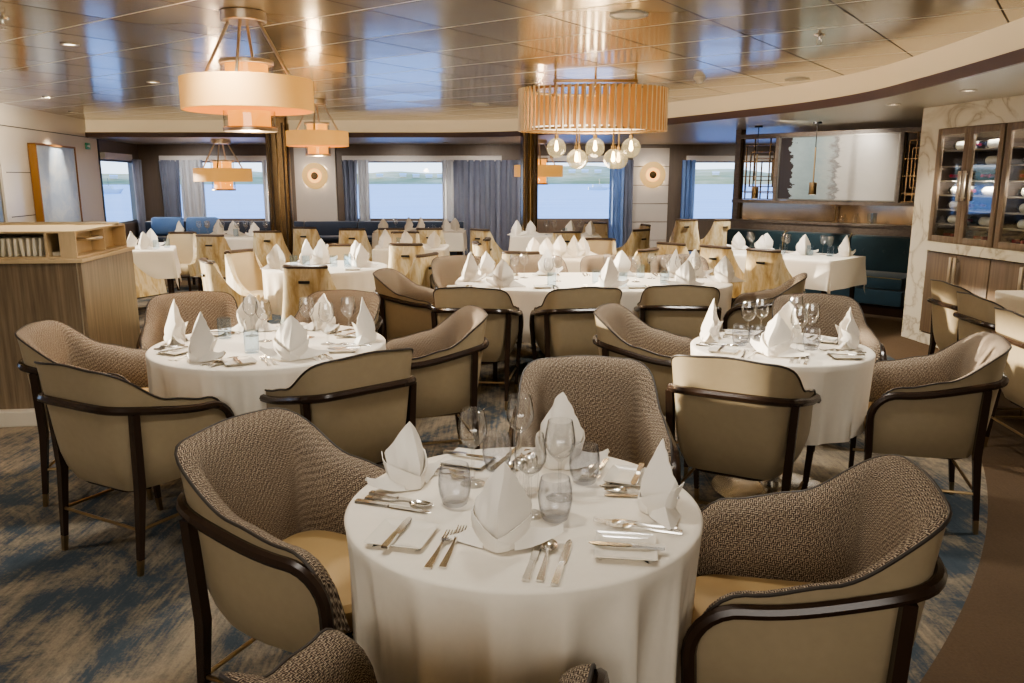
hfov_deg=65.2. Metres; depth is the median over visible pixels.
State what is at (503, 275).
napkin
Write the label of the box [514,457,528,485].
salt shaker
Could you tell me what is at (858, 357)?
bread plate
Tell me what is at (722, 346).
butter knife
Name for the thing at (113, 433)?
tub chair
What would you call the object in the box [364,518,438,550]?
bread plate
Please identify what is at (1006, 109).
cabinet surround
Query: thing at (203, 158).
box
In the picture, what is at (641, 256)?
chair
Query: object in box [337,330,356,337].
bread plate
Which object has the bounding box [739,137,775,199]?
lattice screen
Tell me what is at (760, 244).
napkin
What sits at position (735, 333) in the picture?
bread plate
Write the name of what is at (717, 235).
chair
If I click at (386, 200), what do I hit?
sea
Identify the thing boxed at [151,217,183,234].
cushion
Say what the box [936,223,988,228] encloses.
shelf
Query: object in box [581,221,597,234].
napkin
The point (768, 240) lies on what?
napkin
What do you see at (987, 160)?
wine bottle
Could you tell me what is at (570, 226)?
napkin
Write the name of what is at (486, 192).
curtain
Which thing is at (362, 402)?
tub chair
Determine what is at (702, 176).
hills
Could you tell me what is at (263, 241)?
chair
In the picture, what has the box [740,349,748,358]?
fork
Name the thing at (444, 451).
butter knife
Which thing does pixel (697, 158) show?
curtain pelmet
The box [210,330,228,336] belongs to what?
bread plate
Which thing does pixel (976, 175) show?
wine bottle
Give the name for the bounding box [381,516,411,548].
butter knife
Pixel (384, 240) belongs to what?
napkin
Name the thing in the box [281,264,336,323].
chair
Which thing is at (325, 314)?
napkin
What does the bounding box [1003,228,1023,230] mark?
shelf
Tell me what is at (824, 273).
tablecloth
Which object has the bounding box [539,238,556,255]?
napkin
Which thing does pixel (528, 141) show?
column
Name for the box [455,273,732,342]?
tablecloth
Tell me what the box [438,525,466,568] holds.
fork
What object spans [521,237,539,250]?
napkin
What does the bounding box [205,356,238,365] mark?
spoon
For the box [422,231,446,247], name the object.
napkin
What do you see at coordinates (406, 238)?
napkin
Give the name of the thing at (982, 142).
wine bottle
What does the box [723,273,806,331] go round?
tub chair
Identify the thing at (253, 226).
napkin
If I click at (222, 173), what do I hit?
pendant lamp
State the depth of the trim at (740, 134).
10.34 m
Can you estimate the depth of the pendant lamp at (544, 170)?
13.65 m
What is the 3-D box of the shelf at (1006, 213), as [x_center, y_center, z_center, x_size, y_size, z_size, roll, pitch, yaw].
[4.324,-0.995,6.298,0.350,0.012,0.790,-2,12,-8]
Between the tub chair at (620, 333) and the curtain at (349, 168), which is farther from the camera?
the curtain at (349, 168)
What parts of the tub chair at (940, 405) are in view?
leg, leg, seat, arm rail, seat frame, leg, leg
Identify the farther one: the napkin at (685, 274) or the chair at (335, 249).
the chair at (335, 249)
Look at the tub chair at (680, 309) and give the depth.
5.41 m
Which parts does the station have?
corner trim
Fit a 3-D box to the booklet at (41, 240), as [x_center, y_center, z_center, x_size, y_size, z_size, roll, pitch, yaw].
[-2.963,-0.616,5.134,0.025,0.113,0.290,-1,12,-7]
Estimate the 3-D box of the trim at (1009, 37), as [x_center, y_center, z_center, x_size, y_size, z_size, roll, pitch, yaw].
[0.250,-2.085,6.112,7.175,0.200,20.564,-7,13,-31]
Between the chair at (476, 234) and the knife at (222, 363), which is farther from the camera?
the chair at (476, 234)
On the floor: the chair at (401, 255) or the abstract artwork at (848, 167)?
the chair at (401, 255)
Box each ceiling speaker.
[472,103,488,105]
[609,10,648,19]
[785,78,809,81]
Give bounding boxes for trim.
[0,125,95,217]
[85,17,1023,132]
[85,48,1023,137]
[97,139,106,221]
[732,127,921,218]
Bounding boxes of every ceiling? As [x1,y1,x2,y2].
[0,0,1023,119]
[89,63,1023,143]
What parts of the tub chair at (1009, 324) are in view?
leg, arm rail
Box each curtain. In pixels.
[131,159,145,236]
[158,160,181,217]
[179,160,206,220]
[262,160,269,220]
[342,160,357,220]
[357,160,370,220]
[442,160,453,220]
[453,160,519,253]
[608,160,624,247]
[622,160,633,245]
[680,160,695,253]
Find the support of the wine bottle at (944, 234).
in the wine cabinet at (964, 162)
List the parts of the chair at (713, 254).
cap rail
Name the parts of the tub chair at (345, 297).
arm rail, leg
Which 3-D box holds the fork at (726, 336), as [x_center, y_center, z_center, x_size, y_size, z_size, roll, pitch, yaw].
[1.116,-0.023,4.096,0.195,0.012,0.025,4,12,20]
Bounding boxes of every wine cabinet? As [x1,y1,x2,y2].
[928,123,1007,247]
[993,122,1023,250]
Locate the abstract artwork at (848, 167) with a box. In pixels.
[776,132,900,201]
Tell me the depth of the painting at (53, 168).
11.34 m
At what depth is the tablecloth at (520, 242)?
11.31 m
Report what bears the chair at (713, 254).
on the floor
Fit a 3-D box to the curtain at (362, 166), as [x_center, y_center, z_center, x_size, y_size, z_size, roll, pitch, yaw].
[-2.890,-2.622,15.670,0.220,1.820,0.080,0,12,0]
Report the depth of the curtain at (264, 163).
15.61 m
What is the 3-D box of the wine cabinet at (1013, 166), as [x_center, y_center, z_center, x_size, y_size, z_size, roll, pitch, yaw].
[4.297,-1.208,6.251,0.465,1.015,0.830,-2,12,-8]
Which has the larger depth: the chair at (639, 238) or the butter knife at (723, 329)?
the chair at (639, 238)
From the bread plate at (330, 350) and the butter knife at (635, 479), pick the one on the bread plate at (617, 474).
the butter knife at (635, 479)
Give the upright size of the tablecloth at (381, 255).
0.392 m
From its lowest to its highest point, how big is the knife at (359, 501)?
0.007 m
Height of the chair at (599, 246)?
0.872 m
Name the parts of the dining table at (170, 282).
leg, leg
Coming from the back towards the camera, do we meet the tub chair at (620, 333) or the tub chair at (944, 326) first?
the tub chair at (944, 326)
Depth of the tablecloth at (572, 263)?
8.10 m
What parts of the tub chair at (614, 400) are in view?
arm rail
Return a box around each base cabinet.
[919,250,992,333]
[987,259,1023,301]
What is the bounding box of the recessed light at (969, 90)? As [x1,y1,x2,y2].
[959,89,977,91]
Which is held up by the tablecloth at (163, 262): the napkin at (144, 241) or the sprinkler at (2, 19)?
the napkin at (144, 241)
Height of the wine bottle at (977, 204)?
0.078 m
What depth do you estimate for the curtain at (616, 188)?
15.65 m
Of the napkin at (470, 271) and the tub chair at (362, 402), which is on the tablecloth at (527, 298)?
the napkin at (470, 271)
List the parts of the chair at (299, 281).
handle, cap rail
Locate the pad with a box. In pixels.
[52,251,60,255]
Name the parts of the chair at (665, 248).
cap rail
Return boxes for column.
[265,118,293,255]
[520,132,537,231]
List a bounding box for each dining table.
[167,279,174,292]
[177,277,195,289]
[493,361,498,381]
[711,472,820,497]
[821,286,854,298]
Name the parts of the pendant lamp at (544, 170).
lamp shade, lamp shade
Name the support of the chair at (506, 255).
on the floor
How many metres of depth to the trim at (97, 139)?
13.47 m
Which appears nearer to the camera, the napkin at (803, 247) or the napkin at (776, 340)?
the napkin at (776, 340)
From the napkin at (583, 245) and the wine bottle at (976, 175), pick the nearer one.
the wine bottle at (976, 175)
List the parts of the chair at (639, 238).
cap rail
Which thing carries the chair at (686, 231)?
on the floor
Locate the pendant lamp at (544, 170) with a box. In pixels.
[514,140,562,184]
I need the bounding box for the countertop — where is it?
[0,246,134,263]
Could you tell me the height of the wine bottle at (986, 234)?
0.076 m
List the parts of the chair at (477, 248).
cap rail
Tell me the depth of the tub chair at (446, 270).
7.34 m
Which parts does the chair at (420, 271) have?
cap rail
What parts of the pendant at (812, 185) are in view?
lamp shade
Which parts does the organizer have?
panel, gallery rail, panel, pull handle, panel, panel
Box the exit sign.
[85,143,90,149]
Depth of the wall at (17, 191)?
11.09 m
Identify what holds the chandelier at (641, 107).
hanging from the ceiling at (368, 59)
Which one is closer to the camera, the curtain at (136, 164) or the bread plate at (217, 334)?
the bread plate at (217, 334)
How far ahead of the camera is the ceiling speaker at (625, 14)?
4.56 m
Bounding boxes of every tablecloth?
[132,246,181,286]
[145,324,385,415]
[194,234,252,276]
[262,260,387,314]
[344,447,702,682]
[372,230,466,254]
[372,244,448,265]
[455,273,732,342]
[508,233,601,250]
[559,256,584,272]
[690,330,875,444]
[731,249,866,293]
[995,290,1023,314]
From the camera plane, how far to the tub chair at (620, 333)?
4.37 m
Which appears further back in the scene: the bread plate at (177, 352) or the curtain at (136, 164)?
the curtain at (136, 164)
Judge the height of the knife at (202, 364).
0.007 m
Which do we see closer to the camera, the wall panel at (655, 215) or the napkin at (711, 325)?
the napkin at (711, 325)
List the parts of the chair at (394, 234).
cap rail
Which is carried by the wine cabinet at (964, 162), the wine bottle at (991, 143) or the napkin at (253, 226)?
the wine bottle at (991, 143)
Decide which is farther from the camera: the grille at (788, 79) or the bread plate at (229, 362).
the grille at (788, 79)
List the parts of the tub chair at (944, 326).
leg, arm rail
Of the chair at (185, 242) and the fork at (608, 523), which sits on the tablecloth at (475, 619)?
the fork at (608, 523)
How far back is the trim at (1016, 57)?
8.24 m
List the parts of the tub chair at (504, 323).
leg, arm rail, leg, leg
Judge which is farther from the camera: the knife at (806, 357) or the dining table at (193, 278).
the dining table at (193, 278)
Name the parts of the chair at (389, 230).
cap rail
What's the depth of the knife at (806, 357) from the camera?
3.56 m
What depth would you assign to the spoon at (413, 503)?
2.01 m
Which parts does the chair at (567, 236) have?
cap rail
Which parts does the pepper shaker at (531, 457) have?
lid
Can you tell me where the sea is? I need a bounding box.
[103,184,772,221]
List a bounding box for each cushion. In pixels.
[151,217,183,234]
[186,217,217,233]
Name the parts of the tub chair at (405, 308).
leg, arm rail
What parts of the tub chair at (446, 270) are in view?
arm rail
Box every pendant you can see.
[751,126,762,197]
[808,122,821,194]
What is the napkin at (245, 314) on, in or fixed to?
on the tablecloth at (240, 387)
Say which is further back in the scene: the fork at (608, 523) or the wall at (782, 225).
the wall at (782, 225)
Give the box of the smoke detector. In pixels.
[693,76,705,83]
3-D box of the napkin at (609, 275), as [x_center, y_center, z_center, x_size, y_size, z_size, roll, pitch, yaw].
[0.725,-0.521,5.983,0.305,0.234,0.121,8,14,34]
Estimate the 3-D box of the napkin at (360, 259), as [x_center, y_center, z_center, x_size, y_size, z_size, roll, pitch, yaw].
[-1.394,-0.797,7.378,0.329,0.219,0.126,6,13,28]
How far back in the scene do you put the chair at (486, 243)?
9.18 m
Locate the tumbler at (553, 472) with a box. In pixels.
[538,472,572,520]
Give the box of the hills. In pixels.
[102,166,771,184]
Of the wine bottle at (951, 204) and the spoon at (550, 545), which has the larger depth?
the wine bottle at (951, 204)
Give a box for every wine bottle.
[943,230,974,235]
[945,215,972,223]
[947,201,974,208]
[948,186,975,194]
[953,141,981,149]
[965,231,987,239]
[967,215,977,223]
[969,201,985,209]
[970,186,980,194]
[972,172,989,179]
[973,233,987,238]
[975,141,985,148]
[976,217,989,225]
[979,187,992,195]
[980,171,994,179]
[982,156,996,164]
[984,139,998,147]
[1011,237,1023,243]
[1014,219,1023,228]
[1016,203,1023,212]
[1018,187,1023,196]
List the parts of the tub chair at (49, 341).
arm rail, leg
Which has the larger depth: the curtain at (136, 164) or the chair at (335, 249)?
the curtain at (136, 164)
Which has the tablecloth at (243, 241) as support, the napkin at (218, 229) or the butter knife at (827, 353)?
the napkin at (218, 229)
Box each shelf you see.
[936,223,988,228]
[937,209,990,212]
[939,195,991,197]
[940,180,993,181]
[942,165,995,166]
[943,148,997,151]
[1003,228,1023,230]
[1005,212,1023,214]
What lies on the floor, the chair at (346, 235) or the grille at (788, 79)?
the chair at (346, 235)
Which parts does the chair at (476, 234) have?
cap rail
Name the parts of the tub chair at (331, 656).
arm rail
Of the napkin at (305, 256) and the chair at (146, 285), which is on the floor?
the chair at (146, 285)
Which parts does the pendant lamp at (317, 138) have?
rod, lamp shade, lamp shade, rod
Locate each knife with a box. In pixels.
[159,346,187,352]
[160,345,177,346]
[200,360,220,365]
[209,362,223,367]
[233,356,242,363]
[328,346,360,347]
[354,498,430,512]
[369,490,433,505]
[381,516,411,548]
[443,450,495,458]
[490,445,521,469]
[522,544,540,581]
[550,539,571,585]
[589,541,664,550]
[599,484,678,487]
[604,494,678,498]
[630,463,644,485]
[700,341,738,346]
[717,344,724,351]
[723,329,754,332]
[803,355,809,364]
[827,353,864,355]
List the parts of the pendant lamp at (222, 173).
rod, rod, lamp shade, lamp shade, rod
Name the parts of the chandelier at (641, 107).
bulb, bulb, stem, bulb, bulb, bulb, stem, bulb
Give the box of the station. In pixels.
[0,246,139,427]
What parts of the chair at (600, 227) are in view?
cap rail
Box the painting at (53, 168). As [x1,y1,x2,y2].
[27,143,82,221]
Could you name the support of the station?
on the floor
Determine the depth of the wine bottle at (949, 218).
7.34 m
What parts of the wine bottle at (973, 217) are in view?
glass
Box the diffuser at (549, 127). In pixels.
[532,124,644,130]
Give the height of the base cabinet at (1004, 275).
0.780 m
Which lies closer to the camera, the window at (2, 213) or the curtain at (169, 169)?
the window at (2, 213)
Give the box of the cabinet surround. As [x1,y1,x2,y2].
[901,95,1023,347]
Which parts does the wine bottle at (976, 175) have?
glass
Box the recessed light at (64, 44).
[60,43,79,45]
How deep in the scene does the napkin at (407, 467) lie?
2.09 m
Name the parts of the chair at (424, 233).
cap rail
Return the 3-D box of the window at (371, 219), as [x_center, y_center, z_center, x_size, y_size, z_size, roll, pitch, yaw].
[-2.180,-2.974,15.809,1.880,1.154,0.090,0,12,0]
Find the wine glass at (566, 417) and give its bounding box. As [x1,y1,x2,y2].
[545,417,575,494]
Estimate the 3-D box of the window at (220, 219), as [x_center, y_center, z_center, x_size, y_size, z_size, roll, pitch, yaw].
[-5.690,-2.974,15.809,2.060,1.154,0.090,0,12,0]
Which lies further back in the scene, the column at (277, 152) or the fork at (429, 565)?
the column at (277, 152)
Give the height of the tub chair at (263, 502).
0.853 m
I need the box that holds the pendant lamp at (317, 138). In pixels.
[285,99,348,155]
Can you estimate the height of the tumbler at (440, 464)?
0.104 m
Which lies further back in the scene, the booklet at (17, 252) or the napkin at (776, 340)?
the booklet at (17, 252)
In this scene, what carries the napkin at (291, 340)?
on the tablecloth at (240, 387)
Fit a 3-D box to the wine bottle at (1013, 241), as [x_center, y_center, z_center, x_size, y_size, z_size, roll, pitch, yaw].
[4.286,-0.832,6.630,0.302,0.076,0.078,-2,12,-8]
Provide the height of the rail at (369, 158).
0.110 m
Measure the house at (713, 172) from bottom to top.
5.000 m
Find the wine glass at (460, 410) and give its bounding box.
[458,410,486,480]
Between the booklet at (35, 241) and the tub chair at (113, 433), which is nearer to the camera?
the tub chair at (113, 433)
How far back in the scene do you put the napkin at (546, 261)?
6.75 m
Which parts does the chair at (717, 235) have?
cap rail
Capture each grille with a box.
[613,13,643,18]
[788,79,806,80]
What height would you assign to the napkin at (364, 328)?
0.221 m
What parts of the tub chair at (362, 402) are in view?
leg, arm rail, leg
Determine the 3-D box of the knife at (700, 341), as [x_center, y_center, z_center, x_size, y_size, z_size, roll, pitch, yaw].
[1.017,0.013,3.930,0.190,0.007,0.019,6,13,29]
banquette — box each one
[136,221,463,254]
[726,228,910,317]
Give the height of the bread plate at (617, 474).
0.012 m
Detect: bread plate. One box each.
[155,346,187,355]
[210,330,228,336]
[221,356,256,366]
[328,345,357,352]
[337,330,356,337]
[345,268,361,269]
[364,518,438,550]
[439,448,498,469]
[447,285,464,286]
[534,285,551,288]
[593,530,657,563]
[603,464,645,486]
[626,285,645,288]
[708,345,740,353]
[724,329,753,336]
[821,337,837,343]
[826,351,863,359]
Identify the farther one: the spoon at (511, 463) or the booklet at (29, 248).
the booklet at (29, 248)
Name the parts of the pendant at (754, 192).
lamp shade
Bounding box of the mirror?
[739,202,913,225]
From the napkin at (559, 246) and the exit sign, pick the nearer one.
the napkin at (559, 246)
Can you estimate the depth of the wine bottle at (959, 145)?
7.21 m
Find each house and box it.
[109,175,117,178]
[712,171,719,174]
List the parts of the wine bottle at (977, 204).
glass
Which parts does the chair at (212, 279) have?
cap rail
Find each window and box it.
[0,180,5,221]
[100,159,136,223]
[183,162,264,220]
[358,162,442,220]
[538,162,609,220]
[693,162,771,220]
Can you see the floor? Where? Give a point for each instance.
(82, 613)
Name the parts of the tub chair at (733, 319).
arm rail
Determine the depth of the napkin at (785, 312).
4.00 m
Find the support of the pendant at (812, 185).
hanging from the ceiling at (1009, 81)
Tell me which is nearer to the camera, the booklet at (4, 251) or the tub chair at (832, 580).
the tub chair at (832, 580)
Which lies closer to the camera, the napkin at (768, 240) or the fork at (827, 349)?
the fork at (827, 349)
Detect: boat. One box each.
[103,178,123,192]
[588,179,608,189]
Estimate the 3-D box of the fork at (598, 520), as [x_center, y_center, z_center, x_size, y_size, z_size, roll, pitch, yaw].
[0.290,0.426,1.885,0.195,0.012,0.025,2,12,8]
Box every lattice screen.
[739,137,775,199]
[900,132,920,202]
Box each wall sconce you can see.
[302,163,327,188]
[640,162,665,187]
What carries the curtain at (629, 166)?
hanging from the wall at (149, 154)
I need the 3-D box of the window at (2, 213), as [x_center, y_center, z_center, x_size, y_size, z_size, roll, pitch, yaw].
[-6.187,-1.499,8.563,0.089,1.154,3.032,-2,12,-9]
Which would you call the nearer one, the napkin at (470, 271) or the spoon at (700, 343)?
the spoon at (700, 343)
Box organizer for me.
[0,221,126,258]
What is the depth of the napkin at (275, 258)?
7.23 m
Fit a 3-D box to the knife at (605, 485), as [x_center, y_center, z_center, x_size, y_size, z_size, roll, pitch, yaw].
[0.335,0.382,2.113,0.210,0.007,0.019,1,12,5]
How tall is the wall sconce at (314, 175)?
0.500 m
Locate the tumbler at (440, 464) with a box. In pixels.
[438,464,470,504]
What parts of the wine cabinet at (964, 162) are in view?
door, handle, handle, door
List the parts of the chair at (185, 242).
cap rail, seat, seat frame, leg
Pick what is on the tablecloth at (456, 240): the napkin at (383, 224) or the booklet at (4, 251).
the napkin at (383, 224)
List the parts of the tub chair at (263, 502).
leg, arm rail, seat, seat frame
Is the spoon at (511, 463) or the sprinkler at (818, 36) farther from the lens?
the sprinkler at (818, 36)
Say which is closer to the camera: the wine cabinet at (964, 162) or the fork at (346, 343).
the fork at (346, 343)
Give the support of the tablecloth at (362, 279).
on the dining table
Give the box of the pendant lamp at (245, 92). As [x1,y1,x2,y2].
[178,7,314,132]
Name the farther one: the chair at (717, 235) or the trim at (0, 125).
the chair at (717, 235)
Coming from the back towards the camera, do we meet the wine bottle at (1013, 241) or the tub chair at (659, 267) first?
the tub chair at (659, 267)
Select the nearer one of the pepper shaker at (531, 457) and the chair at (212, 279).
the pepper shaker at (531, 457)
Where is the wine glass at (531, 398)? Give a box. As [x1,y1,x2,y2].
[506,398,533,451]
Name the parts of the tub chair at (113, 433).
leg, seat frame, arm rail, leg, leg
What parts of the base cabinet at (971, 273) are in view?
door, handle, handle, door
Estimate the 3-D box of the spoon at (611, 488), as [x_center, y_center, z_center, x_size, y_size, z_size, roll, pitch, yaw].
[0.333,0.387,2.082,0.186,0.010,0.038,1,12,4]
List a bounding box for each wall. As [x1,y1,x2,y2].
[0,103,138,240]
[137,144,917,254]
[730,219,911,236]
[913,144,919,200]
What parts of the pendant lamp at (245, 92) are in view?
rod, rod, lamp shade, lamp shade, rod, rod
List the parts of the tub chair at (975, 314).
arm rail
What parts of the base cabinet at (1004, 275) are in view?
handle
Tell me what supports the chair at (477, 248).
on the floor
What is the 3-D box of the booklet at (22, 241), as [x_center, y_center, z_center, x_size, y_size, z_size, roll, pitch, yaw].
[-3.072,-0.613,5.121,0.024,0.113,0.290,-1,12,-7]
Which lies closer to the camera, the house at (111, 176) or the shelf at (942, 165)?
the shelf at (942, 165)
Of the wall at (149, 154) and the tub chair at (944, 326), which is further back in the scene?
the wall at (149, 154)
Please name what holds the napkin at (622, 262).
on the tablecloth at (527, 298)
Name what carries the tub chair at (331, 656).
on the floor
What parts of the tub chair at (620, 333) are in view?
leg, arm rail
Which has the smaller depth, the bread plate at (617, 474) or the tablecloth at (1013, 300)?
the bread plate at (617, 474)
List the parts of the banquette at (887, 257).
backrest, seat, backrest, seat, seat, backrest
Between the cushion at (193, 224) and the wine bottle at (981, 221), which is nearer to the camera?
the wine bottle at (981, 221)
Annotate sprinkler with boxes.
[0,17,9,29]
[814,34,824,45]
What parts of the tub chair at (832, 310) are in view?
arm rail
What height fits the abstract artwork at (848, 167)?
0.810 m
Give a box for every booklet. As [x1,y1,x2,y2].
[0,236,15,255]
[1,235,23,256]
[6,235,29,256]
[13,235,36,256]
[18,235,41,256]
[26,236,43,255]
[32,237,43,255]
[39,238,45,255]
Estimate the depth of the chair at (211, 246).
9.92 m
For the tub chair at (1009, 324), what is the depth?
4.34 m
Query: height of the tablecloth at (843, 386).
0.373 m
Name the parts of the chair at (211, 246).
leg, cap rail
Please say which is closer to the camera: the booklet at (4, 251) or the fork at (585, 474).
the fork at (585, 474)
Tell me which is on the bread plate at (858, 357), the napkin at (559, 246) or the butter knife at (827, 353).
the butter knife at (827, 353)
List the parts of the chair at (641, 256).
cap rail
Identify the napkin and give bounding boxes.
[127,231,137,246]
[135,232,153,248]
[146,228,165,246]
[164,300,190,344]
[175,221,183,231]
[186,311,225,361]
[210,219,227,233]
[225,221,243,234]
[228,293,278,331]
[245,222,259,235]
[259,315,327,360]
[260,244,286,268]
[297,239,312,263]
[303,293,339,331]
[305,239,337,263]
[345,240,373,262]
[349,243,378,266]
[352,297,376,344]
[365,421,439,490]
[373,219,387,231]
[375,229,397,247]
[400,230,412,242]
[404,217,415,230]
[415,217,428,230]
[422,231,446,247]
[442,218,453,230]
[448,462,563,552]
[450,218,463,230]
[458,252,486,281]
[478,251,495,275]
[486,258,525,286]
[507,220,526,235]
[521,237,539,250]
[522,392,609,469]
[523,220,539,234]
[532,248,562,274]
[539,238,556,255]
[553,235,566,255]
[561,221,574,230]
[562,235,584,256]
[578,237,597,255]
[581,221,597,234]
[593,256,628,287]
[614,250,635,275]
[638,439,683,529]
[663,249,680,276]
[666,260,704,285]
[686,249,712,277]
[700,298,723,341]
[706,255,744,282]
[727,232,748,249]
[750,314,809,356]
[754,235,765,248]
[763,233,773,248]
[777,302,815,343]
[790,234,818,254]
[834,235,855,256]
[834,307,859,349]
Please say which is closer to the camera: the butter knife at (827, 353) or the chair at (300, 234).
the butter knife at (827, 353)
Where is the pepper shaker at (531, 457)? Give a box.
[523,452,538,482]
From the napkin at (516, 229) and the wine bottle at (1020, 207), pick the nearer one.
the wine bottle at (1020, 207)
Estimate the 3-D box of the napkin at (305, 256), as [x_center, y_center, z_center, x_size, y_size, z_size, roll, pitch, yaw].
[-1.976,-0.867,7.668,0.327,0.240,0.121,8,14,36]
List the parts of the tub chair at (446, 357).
arm rail, leg, leg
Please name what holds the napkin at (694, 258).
on the tablecloth at (527, 298)
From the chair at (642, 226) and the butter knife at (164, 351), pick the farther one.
the chair at (642, 226)
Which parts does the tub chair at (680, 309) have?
leg, arm rail, leg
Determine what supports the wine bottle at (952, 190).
on the wine cabinet at (964, 162)
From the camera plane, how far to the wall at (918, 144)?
15.62 m
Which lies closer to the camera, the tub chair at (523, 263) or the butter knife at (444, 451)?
the butter knife at (444, 451)
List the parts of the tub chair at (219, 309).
arm rail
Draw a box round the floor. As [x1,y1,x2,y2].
[0,277,1023,682]
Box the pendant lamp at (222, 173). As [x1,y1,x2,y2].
[193,139,252,190]
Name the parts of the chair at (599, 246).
cap rail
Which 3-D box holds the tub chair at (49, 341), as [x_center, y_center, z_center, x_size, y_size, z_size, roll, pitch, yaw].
[-2.082,0.321,4.034,0.577,0.853,0.603,-2,12,-10]
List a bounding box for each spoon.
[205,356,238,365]
[365,495,431,506]
[506,449,529,468]
[536,539,557,581]
[604,486,639,491]
[700,343,738,345]
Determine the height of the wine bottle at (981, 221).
0.078 m
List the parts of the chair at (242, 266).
cap rail, seat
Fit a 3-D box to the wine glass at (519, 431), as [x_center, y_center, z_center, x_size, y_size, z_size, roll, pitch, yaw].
[0.044,0.320,1.921,0.078,0.206,0.078,0,12,0]
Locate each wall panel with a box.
[293,147,337,221]
[632,148,669,247]
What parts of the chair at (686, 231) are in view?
cap rail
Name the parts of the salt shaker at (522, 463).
lid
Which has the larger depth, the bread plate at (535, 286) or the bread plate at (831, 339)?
the bread plate at (535, 286)
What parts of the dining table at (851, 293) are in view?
leg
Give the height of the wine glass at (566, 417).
0.206 m
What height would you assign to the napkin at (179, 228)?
0.221 m
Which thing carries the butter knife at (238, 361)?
on the bread plate at (229, 362)
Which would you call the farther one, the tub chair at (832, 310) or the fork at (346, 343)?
the tub chair at (832, 310)
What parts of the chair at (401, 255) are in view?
cap rail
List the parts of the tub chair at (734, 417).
leg, leg, seat frame, arm rail, leg, leg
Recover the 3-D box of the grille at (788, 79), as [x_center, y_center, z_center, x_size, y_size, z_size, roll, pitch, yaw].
[2.700,-2.479,7.578,0.176,0.001,0.176,0,12,0]
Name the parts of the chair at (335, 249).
cap rail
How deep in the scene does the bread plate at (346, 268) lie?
7.17 m
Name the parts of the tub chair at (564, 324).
leg, leg, arm rail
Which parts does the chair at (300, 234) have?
cap rail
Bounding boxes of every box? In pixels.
[100,152,131,160]
[159,156,265,161]
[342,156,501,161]
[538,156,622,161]
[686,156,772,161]
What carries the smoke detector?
attached to the ceiling at (368, 59)
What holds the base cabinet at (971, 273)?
attached to the cabinet surround
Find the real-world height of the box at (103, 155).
0.110 m
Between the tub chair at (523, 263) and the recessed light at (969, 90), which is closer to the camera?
the recessed light at (969, 90)
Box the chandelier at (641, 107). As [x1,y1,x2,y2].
[518,73,668,168]
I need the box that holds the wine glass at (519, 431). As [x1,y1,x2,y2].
[514,431,546,511]
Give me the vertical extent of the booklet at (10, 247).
0.112 m
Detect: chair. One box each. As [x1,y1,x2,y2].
[15,320,152,506]
[34,361,234,576]
[134,264,166,298]
[136,291,238,349]
[165,232,202,290]
[174,407,385,682]
[195,234,230,290]
[199,257,271,322]
[219,628,608,682]
[224,248,263,301]
[253,230,293,266]
[259,348,416,463]
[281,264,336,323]
[292,227,320,261]
[294,289,383,336]
[326,243,351,259]
[339,228,371,261]
[373,268,434,341]
[377,228,404,244]
[379,252,438,315]
[386,305,488,449]
[388,243,424,275]
[390,231,419,242]
[416,228,449,255]
[430,255,481,288]
[431,287,523,409]
[470,228,502,267]
[472,241,494,269]
[481,237,491,254]
[502,250,539,265]
[507,355,680,485]
[510,254,568,343]
[529,287,621,359]
[551,231,580,246]
[580,254,638,272]
[582,222,607,237]
[585,238,616,254]
[592,303,692,476]
[616,224,650,250]
[617,229,650,257]
[633,247,658,272]
[634,284,721,338]
[650,254,710,275]
[656,241,688,254]
[665,354,820,504]
[669,219,699,250]
[681,454,952,682]
[699,244,743,301]
[700,219,730,245]
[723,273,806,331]
[741,248,804,293]
[771,293,886,361]
[848,331,1011,534]
[927,279,972,354]
[953,291,1023,415]
[984,307,1023,446]
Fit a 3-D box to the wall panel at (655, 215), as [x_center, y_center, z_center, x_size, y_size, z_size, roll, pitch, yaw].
[2.710,-2.714,15.750,0.700,2.128,0.050,0,12,0]
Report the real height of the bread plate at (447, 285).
0.012 m
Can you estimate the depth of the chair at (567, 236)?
10.52 m
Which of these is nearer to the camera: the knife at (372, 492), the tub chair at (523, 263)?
the knife at (372, 492)
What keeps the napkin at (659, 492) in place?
on the tablecloth at (475, 619)
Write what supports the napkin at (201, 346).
on the tablecloth at (240, 387)
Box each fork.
[260,356,271,365]
[264,355,277,364]
[335,343,371,345]
[423,530,455,568]
[433,472,473,479]
[437,468,469,474]
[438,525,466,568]
[578,463,595,480]
[590,458,608,477]
[593,517,676,528]
[606,521,681,534]
[720,336,749,338]
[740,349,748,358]
[819,348,861,350]
[827,349,866,352]
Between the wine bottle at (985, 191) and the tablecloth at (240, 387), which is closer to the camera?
the tablecloth at (240, 387)
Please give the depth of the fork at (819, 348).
3.78 m
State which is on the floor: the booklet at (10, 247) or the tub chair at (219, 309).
the tub chair at (219, 309)
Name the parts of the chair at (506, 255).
cap rail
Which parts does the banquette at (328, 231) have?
backrest, backrest, seat, backrest, backrest, backrest, backrest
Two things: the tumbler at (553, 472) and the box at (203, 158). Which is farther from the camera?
the box at (203, 158)
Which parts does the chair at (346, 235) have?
cap rail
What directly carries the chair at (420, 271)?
on the floor
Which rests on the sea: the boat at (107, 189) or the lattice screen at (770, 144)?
the boat at (107, 189)
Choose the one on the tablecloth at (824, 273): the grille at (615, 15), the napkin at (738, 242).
the napkin at (738, 242)
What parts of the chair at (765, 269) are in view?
cap rail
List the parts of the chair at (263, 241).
cap rail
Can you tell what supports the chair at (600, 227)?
on the floor
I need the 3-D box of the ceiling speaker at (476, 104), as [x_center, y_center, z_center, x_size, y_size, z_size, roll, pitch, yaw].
[-0.400,-2.994,10.106,0.224,0.012,0.224,0,12,0]
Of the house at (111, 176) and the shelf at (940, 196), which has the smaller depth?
the shelf at (940, 196)
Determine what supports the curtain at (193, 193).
hanging from the box at (203, 158)

